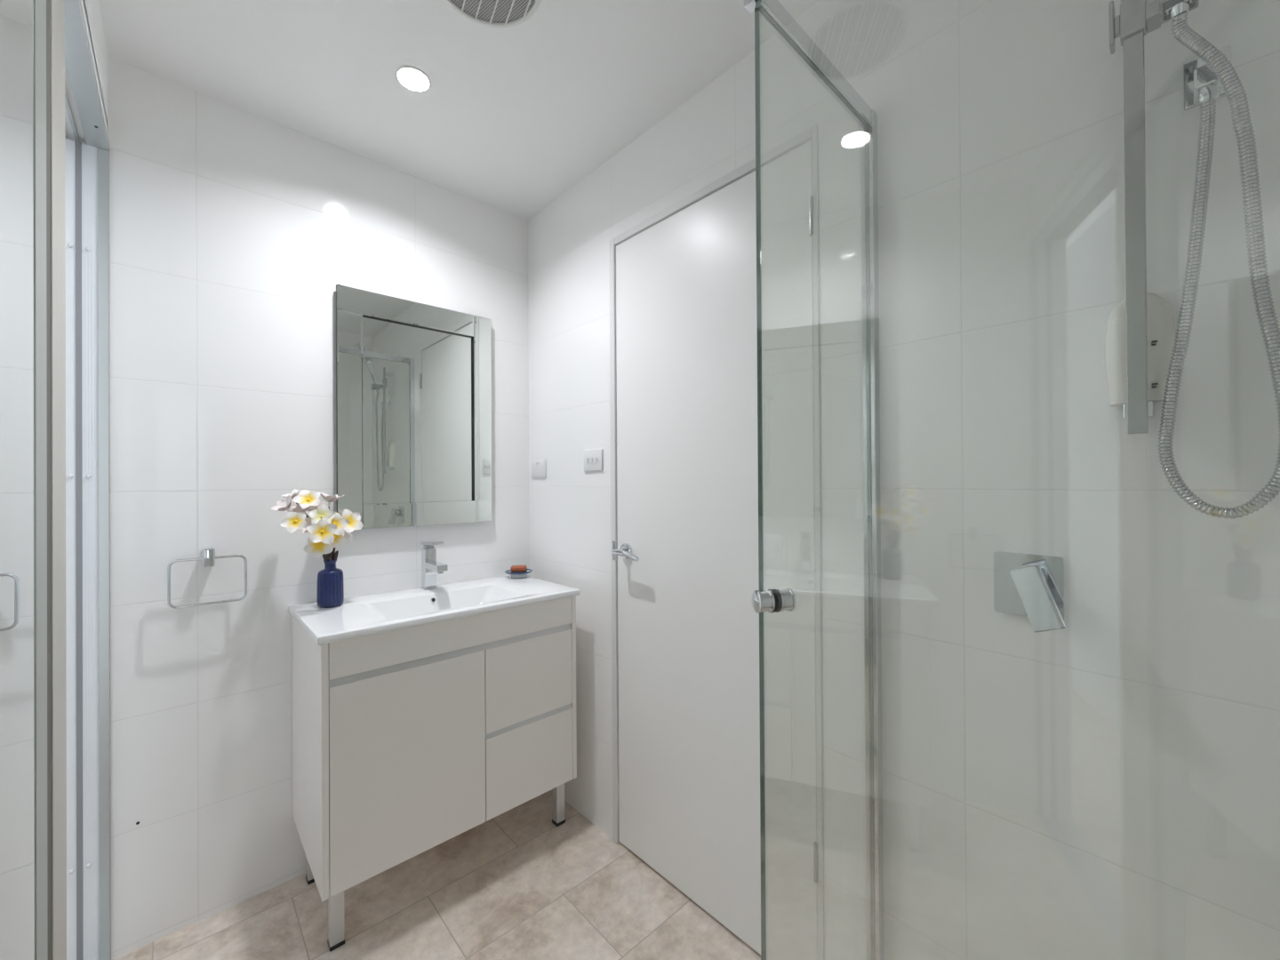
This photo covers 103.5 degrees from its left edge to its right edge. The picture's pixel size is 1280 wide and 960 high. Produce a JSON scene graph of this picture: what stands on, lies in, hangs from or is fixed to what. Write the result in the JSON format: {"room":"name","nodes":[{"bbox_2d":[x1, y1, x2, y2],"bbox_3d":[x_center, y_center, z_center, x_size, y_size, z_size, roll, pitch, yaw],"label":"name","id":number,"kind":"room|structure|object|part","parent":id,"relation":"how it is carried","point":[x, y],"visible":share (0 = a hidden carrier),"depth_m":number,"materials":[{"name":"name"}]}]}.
{"room":"bathroom","nodes":[
{"label":"bathroom","id":0,"kind":"room"},
{"bbox_2d":[64,0,108,141],"bbox_3d":[-0.619,0.063,0.408,0.100,2.355,2.370,0,0,-43],"label":"wall","id":1,"kind":"structure","parent":0,"point":[92,19],"depth_m":1.18,"materials":[{"name":"paint"}]},
{"bbox_2d":[0,0,111,959],"bbox_3d":[-0.811,0.156,0.617,0.107,2.173,1.800,0,0,-43],"label":"door","id":2,"kind":"structure","parent":1,"relation":"in","point":[55,901],"depth_m":0.80,"materials":[{"name":"grey metal"}]},
{"bbox_3d":[-0.625,0.183,0.449,0.022,2.045,0.700,0,0,-43],"label":"mirror panel","id":3,"kind":"part","parent":2,"relation":"part of","materials":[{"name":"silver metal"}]},
{"bbox_2d":[66,56,529,959],"bbox_3d":[-0.962,0.070,1.770,1.437,2.355,0.100,0,0,-43],"label":"wall","id":4,"kind":"structure","parent":0,"point":[234,231],"depth_m":1.49,"materials":[{"name":"tile"}]},
{"bbox_2d":[167,546,247,608],"bbox_3d":[-1.220,0.270,1.426,0.170,0.157,0.055,0,0,-43],"label":"towel ring","id":5,"kind":"object","parent":4,"relation":"attached to","point":[208,557],"visible":1,"depth_m":1.41,"materials":[{"name":"silver metal"}]},
{"bbox_2d":[336,284,492,528],"bbox_3d":[-0.797,-0.238,1.835,0.536,0.803,0.031,0,0,-43],"label":"wall mirror","id":6,"kind":"object","parent":4,"relation":"attached to","point":[413,380],"visible":0.93,"depth_m":1.81,"materials":[{"name":"silver metal"}]},
{"bbox_2d":[362,315,472,503],"bbox_3d":[-0.796,-0.238,1.837,0.397,0.645,0.002,0,0,-43],"label":"mirror glass","id":7,"kind":"object","parent":6,"relation":"on","point":[418,374],"depth_m":1.82,"materials":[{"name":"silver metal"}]},
{"bbox_2d":[112,790,760,959],"bbox_3d":[-1.397,1.300,1.786,2.060,0.100,5.670,0,0,-43],"label":"floor","id":8,"kind":"structure","parent":0,"point":[516,884],"depth_m":1.45,"materials":[{"name":"tile"}]},
{"bbox_2d":[291,595,576,951],"bbox_3d":[-0.655,0.826,1.677,0.773,0.838,0.438,0,0,-43],"label":"vanity cabinet","id":9,"kind":"object","parent":8,"relation":"on","point":[406,741],"visible":0.91,"depth_m":1.44,"materials":[{"name":"white laminate"}]},
{"bbox_3d":[-1.022,1.144,1.579,0.034,0.186,0.034,0,0,-43],"label":"leg","id":10,"kind":"part","parent":9,"relation":"part of","materials":[{"name":"silver metal"}]},
{"bbox_3d":[-0.817,1.142,1.355,0.034,0.186,0.034,0,0,-43],"label":"leg","id":11,"kind":"part","parent":9,"relation":"part of","materials":[{"name":"silver metal"}]},
{"bbox_3d":[-0.633,0.785,1.413,0.413,0.525,0.018,0,0,-43],"label":"door","id":12,"kind":"part","parent":9,"relation":"part of","materials":[{"name":"white laminate"}]},
{"bbox_2d":[288,574,580,644],"bbox_3d":[-0.654,0.434,1.675,0.793,0.094,0.452,0,0,-43],"label":"washbasin","id":13,"kind":"object","parent":9,"relation":"in","point":[362,615],"visible":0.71,"depth_m":1.63,"materials":[{"name":"white ceramic"}]},
{"bbox_2d":[316,559,343,607],"bbox_3d":[-0.956,0.317,1.558,0.070,0.142,0.070,0,0,-43],"label":"vase","id":14,"kind":"object","parent":13,"relation":"on","point":[330,593],"visible":0.94,"depth_m":1.53,"materials":[{"name":"blue ceramic"}]},
{"bbox_2d":[271,488,363,560],"bbox_3d":[-0.952,0.150,1.509,0.246,0.249,0.177,0,0,-43],"label":"bunch","id":15,"kind":"object","parent":14,"relation":"in","point":[327,529],"visible":0.99,"depth_m":1.48,"materials":[{"name":"white plant"}]},
{"bbox_3d":[-1.041,0.070,1.462,0.052,0.054,0.062,0,0,-43],"label":"flower","id":16,"kind":"part","parent":15,"relation":"part of","materials":[{"name":"white plant"}]},
{"bbox_3d":[-1.041,0.048,1.505,0.046,0.043,0.052,0,0,-43],"label":"flower","id":17,"kind":"part","parent":15,"relation":"part of","materials":[{"name":"white plant"}]},
{"bbox_3d":[-0.990,0.121,1.442,0.060,0.061,0.040,0,0,-43],"label":"flower","id":18,"kind":"part","parent":15,"relation":"part of","materials":[{"name":"white plant"}]},
{"bbox_3d":[-1.007,0.085,1.490,0.055,0.051,0.060,0,0,-43],"label":"flower","id":19,"kind":"part","parent":15,"relation":"part of","materials":[{"name":"white plant"}]},
{"bbox_3d":[-0.963,0.131,1.470,0.043,0.045,0.041,0,0,31],"label":"flower","id":20,"kind":"part","parent":15,"relation":"part of","materials":[{"name":"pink plant"}]},
{"bbox_3d":[-0.988,0.057,1.499,0.072,0.056,0.043,0,0,-8],"label":"flower","id":21,"kind":"part","parent":15,"relation":"part of","materials":[{"name":"white plant"}]},
{"bbox_3d":[-0.975,0.079,1.500,0.060,0.054,0.063,0,0,-43],"label":"flower","id":22,"kind":"part","parent":15,"relation":"part of","materials":[{"name":"white plant"}]},
{"bbox_3d":[-0.927,0.190,1.456,0.071,0.067,0.027,0,0,-29],"label":"flower","id":23,"kind":"part","parent":15,"relation":"part of","materials":[{"name":"white plant"}]},
{"bbox_3d":[-0.913,0.148,1.449,0.075,0.072,0.036,0,0,-43],"label":"flower","id":24,"kind":"part","parent":15,"relation":"part of","materials":[{"name":"white plant"}]},
{"bbox_3d":[-0.929,0.102,1.475,0.064,0.065,0.037,0,0,-43],"label":"flower","id":25,"kind":"part","parent":15,"relation":"part of","materials":[{"name":"white plant"}]},
{"bbox_3d":[-0.964,0.059,1.574,0.071,0.049,0.068,0,0,-43],"label":"flower","id":26,"kind":"part","parent":15,"relation":"part of","materials":[{"name":"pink plant"}]},
{"bbox_3d":[-0.901,0.128,1.489,0.071,0.069,0.035,0,0,-43],"label":"flower","id":27,"kind":"part","parent":15,"relation":"part of","materials":[{"name":"white plant"}]},
{"bbox_3d":[-0.911,0.170,1.497,0.060,0.062,0.030,0,0,-43],"label":"flower","id":28,"kind":"part","parent":15,"relation":"part of","materials":[{"name":"white plant"}]},
{"bbox_3d":[-0.915,0.164,1.590,0.055,0.063,0.053,0,0,16],"label":"flower","id":29,"kind":"part","parent":15,"relation":"part of","materials":[{"name":"white plant"}]},
{"bbox_3d":[-0.895,0.125,1.558,0.074,0.073,0.040,0,0,-43],"label":"flower","id":30,"kind":"part","parent":15,"relation":"part of","materials":[{"name":"white plant"}]},
{"bbox_2d":[420,540,447,590],"bbox_3d":[-0.722,0.301,1.768,0.046,0.174,0.149,0,0,-43],"label":"tap","id":31,"kind":"object","parent":13,"relation":"on","point":[429,565],"visible":1,"depth_m":1.78,"materials":[{"name":"silver metal"}]},
{"bbox_3d":[-0.755,0.386,1.805,0.046,0.005,0.046,0,0,-43],"label":"plate","id":32,"kind":"part","parent":31,"relation":"part of","materials":[{"name":"silver metal"}]},
{"bbox_3d":[-0.735,0.223,1.782,0.039,0.018,0.112,0,0,-43],"label":"lever","id":33,"kind":"part","parent":31,"relation":"part of","materials":[{"name":"silver metal"}]},
{"bbox_3d":[-0.707,0.301,1.752,0.037,0.022,0.106,0,0,-43],"label":"spout","id":34,"kind":"part","parent":31,"relation":"part of","materials":[{"name":"silver metal"}]},
{"bbox_2d":[504,568,532,578],"bbox_3d":[-0.485,0.375,2.018,0.108,0.024,0.108,0,0,-43],"label":"soap dish","id":35,"kind":"object","parent":13,"relation":"on","point":[516,575],"visible":0.8,"depth_m":1.99,"materials":[{"name":"silver metal"}]},
{"bbox_2d":[510,565,527,572],"bbox_3d":[-0.485,0.354,2.018,0.060,0.023,0.040,0,0,-6],"label":"soap bar","id":36,"kind":"object","parent":35,"relation":"on","point":[514,568],"visible":1,"depth_m":2.00,"materials":[{"name":"orange wax"}]},
{"bbox_3d":[-0.361,0.651,1.663,0.320,0.259,0.018,0,0,-43],"label":"drawer","id":37,"kind":"part","parent":9,"relation":"part of","materials":[{"name":"white laminate"}]},
{"bbox_3d":[-0.360,0.922,1.662,0.320,0.249,0.018,0,0,-43],"label":"drawer","id":38,"kind":"part","parent":9,"relation":"part of","materials":[{"name":"white laminate"}]},
{"bbox_3d":[-0.297,1.141,1.833,0.034,0.186,0.034,0,0,-43],"label":"leg","id":39,"kind":"part","parent":9,"relation":"part of","materials":[{"name":"silver metal"}]},
{"bbox_2d":[752,0,795,959],"bbox_3d":[0.243,0.237,0.458,0.057,1.968,0.680,0,0,-9],"label":"shower door","id":40,"kind":"structure","parent":8,"relation":"on","point":[773,600],"depth_m":0.79,"materials":[{"name":"clear glass"}]},
{"bbox_3d":[0.255,0.237,0.459,0.361,1.968,0.582,0,0,-43],"label":"glass panel","id":41,"kind":"part","parent":40,"relation":"part of","materials":[{"name":"clear glass"}]},
{"bbox_3d":[0.182,0.179,0.746,0.024,0.034,0.034,0,0,-11],"label":"knob","id":42,"kind":"part","parent":40,"relation":"part of","materials":[{"name":"silver metal"}]},
{"bbox_2d":[769,588,782,612],"bbox_3d":[0.198,0.179,0.749,0.010,0.034,0.034,0,0,-11],"label":"washer","id":43,"kind":"object","parent":40,"relation":"in","point":[775,595],"depth_m":0.74,"materials":[{"name":"black plastic"}]},
{"bbox_3d":[0.214,0.179,0.752,0.024,0.034,0.034,0,0,-11],"label":"knob","id":44,"kind":"part","parent":40,"relation":"part of","materials":[{"name":"silver metal"}]},
{"bbox_2d":[744,0,884,959],"bbox_3d":[0.343,0.224,0.937,0.443,2.026,0.028,0,0,-43],"label":"screen","id":45,"kind":"object","parent":8,"relation":"on","point":[772,12],"visible":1,"depth_m":1.07,"materials":[{"name":"clear glass"}]},
{"bbox_3d":[0.333,-0.770,0.938,0.404,0.030,0.021,0,0,-43],"label":"head rail","id":46,"kind":"part","parent":45,"relation":"part of","materials":[{"name":"silver metal"}]},
{"bbox_2d":[98,0,820,220],"bbox_3d":[-0.134,-1.166,0.865,1.437,0.100,2.570,0,0,-43],"label":"ceiling","id":47,"kind":"structure","parent":0,"point":[510,119],"depth_m":1.36,"materials":[{"name":"paint"}]},
{"bbox_2d":[394,64,431,92],"bbox_3d":[-0.627,-1.122,1.397,0.092,0.028,0.092,0,0,-43],"label":"recessed light","id":48,"kind":"object","parent":47,"relation":"in","point":[412,78],"visible":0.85,"depth_m":1.41,"materials":[{"name":"plastic"}]},
{"bbox_2d":[444,0,541,27],"bbox_3d":[-0.339,-1.108,1.109,0.251,0.012,0.251,0,0,-43],"label":"exhaust fan","id":49,"kind":"object","parent":47,"relation":"attached to","point":[493,13],"visible":1,"depth_m":1.19,"materials":[{"name":"plastic"}]},
{"bbox_2d":[528,0,1279,959],"bbox_3d":[0.366,0.060,1.313,0.100,2.355,2.370,0,0,-43],"label":"wall","id":50,"kind":"structure","parent":0,"point":[1105,785],"depth_m":0.91,"materials":[{"name":"tile"}]},
{"bbox_2d":[531,458,546,477],"bbox_3d":[-0.419,-0.049,2.085,0.010,0.076,0.108,0,0,-43],"label":"power outlet","id":51,"kind":"object","parent":50,"relation":"attached to","point":[539,467],"visible":1,"depth_m":2.08,"materials":[{"name":"white plastic"}]},
{"bbox_2d":[583,448,602,471],"bbox_3d":[-0.170,-0.071,1.813,0.011,0.076,0.108,0,0,-43],"label":"light switch","id":52,"kind":"object","parent":50,"relation":"attached to","point":[593,459],"visible":1,"depth_m":1.81,"materials":[{"name":"white plastic"}]},
{"bbox_2d":[608,123,823,959],"bbox_3d":[0.175,0.204,1.472,0.156,2.071,0.770,0,0,-43],"label":"door","id":53,"kind":"structure","parent":50,"relation":"in","point":[684,328],"depth_m":1.39,"materials":[{"name":"paint"}]},
{"bbox_3d":[-0.090,0.242,1.729,0.002,0.065,0.014,0,0,-43],"label":"strike plate","id":54,"kind":"part","parent":53,"relation":"part of","materials":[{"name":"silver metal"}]},
{"bbox_3d":[-0.039,0.236,1.635,0.063,0.052,0.133,0,0,-43],"label":"handle","id":55,"kind":"part","parent":53,"relation":"part of","materials":[{"name":"silver metal"}]},
{"bbox_2d":[993,551,1066,632],"bbox_3d":[0.661,0.193,0.864,0.074,0.125,0.106,0,0,-43],"label":"shower mixer","id":56,"kind":"object","parent":50,"relation":"attached to","point":[1031,586],"visible":1,"depth_m":0.86,"materials":[{"name":"silver metal"}]},
{"bbox_3d":[0.664,0.198,0.844,0.052,0.114,0.073,0,0,-43],"label":"lever","id":57,"kind":"part","parent":56,"relation":"part of","materials":[{"name":"silver metal"}]},
{"bbox_2d":[1104,292,1175,406],"bbox_3d":[0.765,-0.203,0.774,0.041,0.168,0.079,0,0,-43],"label":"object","id":58,"kind":"object","parent":50,"relation":"attached to","point":[1161,324],"visible":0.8,"depth_m":0.76,"materials":[{"name":"beige plastic"}]},
{"bbox_2d":[1108,0,1199,434],"bbox_3d":[0.746,-0.433,0.733,0.124,0.728,0.090,0,0,-43],"label":"shower rail","id":59,"kind":"object","parent":50,"relation":"attached to","point":[1136,19],"visible":1,"depth_m":0.74,"materials":[{"name":"silver metal"}]},
{"bbox_3d":[0.721,-0.688,0.765,0.024,0.067,0.012,0,0,-43],"label":"clamp knob","id":60,"kind":"part","parent":59,"relation":"part of","materials":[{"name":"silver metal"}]},
{"bbox_2d":[1164,0,1192,19],"bbox_3d":[0.695,-0.783,0.667,0.121,0.292,0.092,0,0,-43],"label":"shower","id":61,"kind":"object","parent":59,"relation":"attached to","point":[1173,8],"visible":1,"depth_m":0.69,"materials":[{"name":"silver metal"}]},
{"bbox_2d":[1157,11,1279,519],"bbox_3d":[0.784,-0.295,0.681,0.057,0.694,0.124,0,0,-43],"label":"shower hose","id":62,"kind":"object","parent":59,"relation":"hanging from","point":[1222,68],"visible":1,"depth_m":0.68,"materials":[{"name":"metal"}]},
{"bbox_2d":[1183,45,1231,111],"bbox_3d":[0.804,-0.572,0.716,0.060,0.090,0.046,0,0,-43],"label":"wall outlet","id":63,"kind":"object","parent":50,"relation":"attached to","point":[1201,84],"visible":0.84,"depth_m":0.71,"materials":[{"name":"silver metal"}]}
]}

